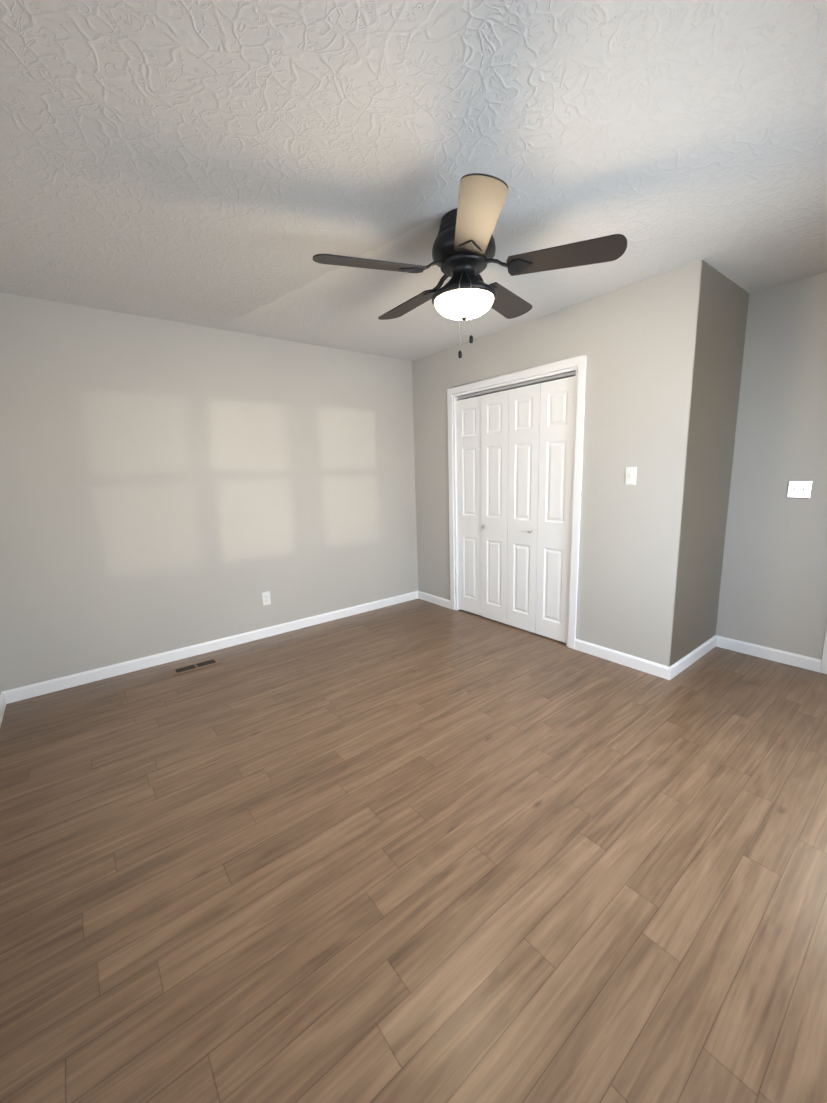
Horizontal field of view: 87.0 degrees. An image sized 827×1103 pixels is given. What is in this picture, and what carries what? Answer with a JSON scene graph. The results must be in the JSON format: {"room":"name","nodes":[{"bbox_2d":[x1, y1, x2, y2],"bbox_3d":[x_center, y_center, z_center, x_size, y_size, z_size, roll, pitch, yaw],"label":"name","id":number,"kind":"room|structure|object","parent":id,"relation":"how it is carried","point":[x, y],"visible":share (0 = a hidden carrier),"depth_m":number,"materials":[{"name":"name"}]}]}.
{"room":"empty bedroom","nodes":[
{"label":"empty bedroom","id":0,"kind":"room"},
{"bbox_2d":[0,292,469,691],"bbox_3d":[-0.517,-0.612,4.196,5.613,2.440,0.100,-10,13,-37],"label":"wall","id":1,"kind":"structure","parent":0,"point":[166,485],"depth_m":3.19,"materials":[{"name":"paint"}]},
{"bbox_2d":[0,690,8,726],"bbox_3d":[-1.301,1.162,1.152,0.013,0.083,4.070,-10,13,-37],"label":"baseboard","id":2,"kind":"structure","parent":1,"relation":"attached to","point":[4,694],"depth_m":2.65,"materials":[{"name":"white wood"}]},
{"bbox_2d":[8,591,415,702],"bbox_3d":[-1.244,0.690,3.745,3.320,0.083,0.013,-10,13,-37],"label":"baseboard","id":3,"kind":"structure","parent":1,"relation":"attached to","point":[49,686],"depth_m":3.34,"materials":[{"name":"white wood"}]},
{"bbox_2d":[262,591,270,605],"bbox_3d":[-1.248,0.401,3.697,0.070,0.115,0.010,-10,13,-37],"label":"duplex electrical outlet","id":4,"kind":"object","parent":1,"relation":"attached to","point":[266,599],"visible":1,"depth_m":3.69,"materials":[{"name":"white plastic"}]},
{"bbox_2d":[0,599,826,1102],"bbox_3d":[0.316,0.960,2.398,4.313,0.060,4.300,-10,13,-37],"label":"floor","id":5,"kind":"structure","parent":0,"point":[416,851],"depth_m":1.48,"materials":[{"name":"brown laminate"}]},
{"bbox_2d":[170,657,220,675],"bbox_3d":[-1.595,0.841,3.195,0.319,0.004,0.132,-10,13,-37],"label":"floor vent","id":6,"kind":"object","parent":5,"relation":"in","point":[194,666],"visible":1,"depth_m":3.19,"materials":[{"name":"brown metal"}]},
{"bbox_2d":[0,0,826,360],"bbox_3d":[0.937,-1.562,2.113,5.613,0.113,4.900,-10,13,-37],"label":"ceiling","id":7,"kind":"structure","parent":0,"point":[230,164],"depth_m":1.49,"materials":[{"name":"white paint"}]},
{"bbox_2d":[313,173,626,357],"bbox_3d":[0.207,-1.169,2.011,1.274,0.610,1.238,-10,13,-37],"label":"ceiling fan","id":8,"kind":"object","parent":7,"relation":"hanging from","point":[463,250],"visible":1,"depth_m":1.84,"materials":[{"name":"black metal"}]},
{"bbox_2d":[412,260,700,666],"bbox_3d":[0.847,-0.543,3.595,0.100,2.440,2.542,-10,13,-37],"label":"wall","id":9,"kind":"structure","parent":0,"point":[635,343],"depth_m":2.89,"materials":[{"name":"paint"}]},
{"bbox_2d":[416,591,450,608],"bbox_3d":[0.218,0.502,4.543,0.013,0.083,0.506,-10,13,-37],"label":"baseboard","id":10,"kind":"structure","parent":9,"relation":"attached to","point":[437,600],"depth_m":4.54,"materials":[{"name":"white wood"}]},
{"bbox_2d":[457,376,575,642],"bbox_3d":[0.797,-0.329,3.671,0.076,1.969,1.201,-10,13,-37],"label":"bifold closet doors","id":11,"kind":"structure","parent":9,"relation":"in","point":[514,462],"depth_m":3.58,"materials":[{"name":"white wood"}]},
{"bbox_2d":[457,371,575,399],"bbox_3d":[0.776,-1.321,3.497,0.026,0.022,1.204,-10,13,-37],"label":"track rail","id":12,"kind":"object","parent":9,"relation":"attached to","point":[572,373],"visible":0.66,"depth_m":3.41,"materials":[{"name":"silver metal"}]},
{"bbox_2d":[447,355,586,648],"bbox_3d":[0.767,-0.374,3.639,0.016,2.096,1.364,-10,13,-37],"label":"trim","id":13,"kind":"structure","parent":9,"relation":"attached to","point":[579,362],"depth_m":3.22,"materials":[{"name":"white wood"}]},
{"bbox_2d":[575,639,671,677],"bbox_3d":[1.424,0.738,3.040,0.013,0.083,0.650,-10,13,-37],"label":"baseboard","id":14,"kind":"structure","parent":9,"relation":"attached to","point":[618,657],"depth_m":3.01,"materials":[{"name":"white wood"}]},
{"bbox_2d":[625,467,636,484],"bbox_3d":[1.395,-0.486,2.804,0.017,0.115,0.070,-10,13,-37],"label":"light switch","id":15,"kind":"object","parent":9,"relation":"attached to","point":[630,475],"visible":1,"depth_m":2.80,"materials":[{"name":"white plastic"}]},
{"bbox_2d":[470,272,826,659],"bbox_3d":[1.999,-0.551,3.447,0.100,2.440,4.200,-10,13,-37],"label":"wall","id":16,"kind":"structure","parent":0,"point":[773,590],"depth_m":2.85,"materials":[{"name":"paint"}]},
{"bbox_2d":[720,636,821,671],"bbox_3d":[2.458,0.707,3.038,0.013,0.083,0.570,-10,13,-37],"label":"baseboard","id":17,"kind":"structure","parent":16,"relation":"attached to","point":[793,659],"depth_m":3.01,"materials":[{"name":"white wood"}]},
{"bbox_2d":[786,480,811,498],"bbox_3d":[2.463,-0.397,2.786,0.017,0.115,0.116,-10,13,-37],"label":"double light switch","id":18,"kind":"object","parent":16,"relation":"attached to","point":[799,489],"visible":1,"depth_m":2.79,"materials":[{"name":"white plastic"}]},
{"bbox_2d":[820,627,826,673],"bbox_3d":[2.923,-0.201,2.332,0.132,2.099,0.880,-10,13,-37],"label":"door frame","id":19,"kind":"structure","parent":16,"relation":"attached to","point":[823,668],"depth_m":2.79,"materials":[{"name":"white wood"}]},
{"bbox_2d":[669,260,748,666],"bbox_3d":[1.888,-0.442,2.864,0.810,2.440,0.100,-10,13,-37],"label":"wall","id":20,"kind":"structure","parent":0,"point":[723,302],"depth_m":2.77,"materials":[{"name":"paint"}]},
{"bbox_2d":[664,635,719,679],"bbox_3d":[1.951,0.725,3.025,0.826,0.083,0.013,-10,13,-37],"label":"baseboard","id":21,"kind":"structure","parent":20,"relation":"attached to","point":[669,672],"depth_m":2.97,"materials":[{"name":"white wood"}]}
]}

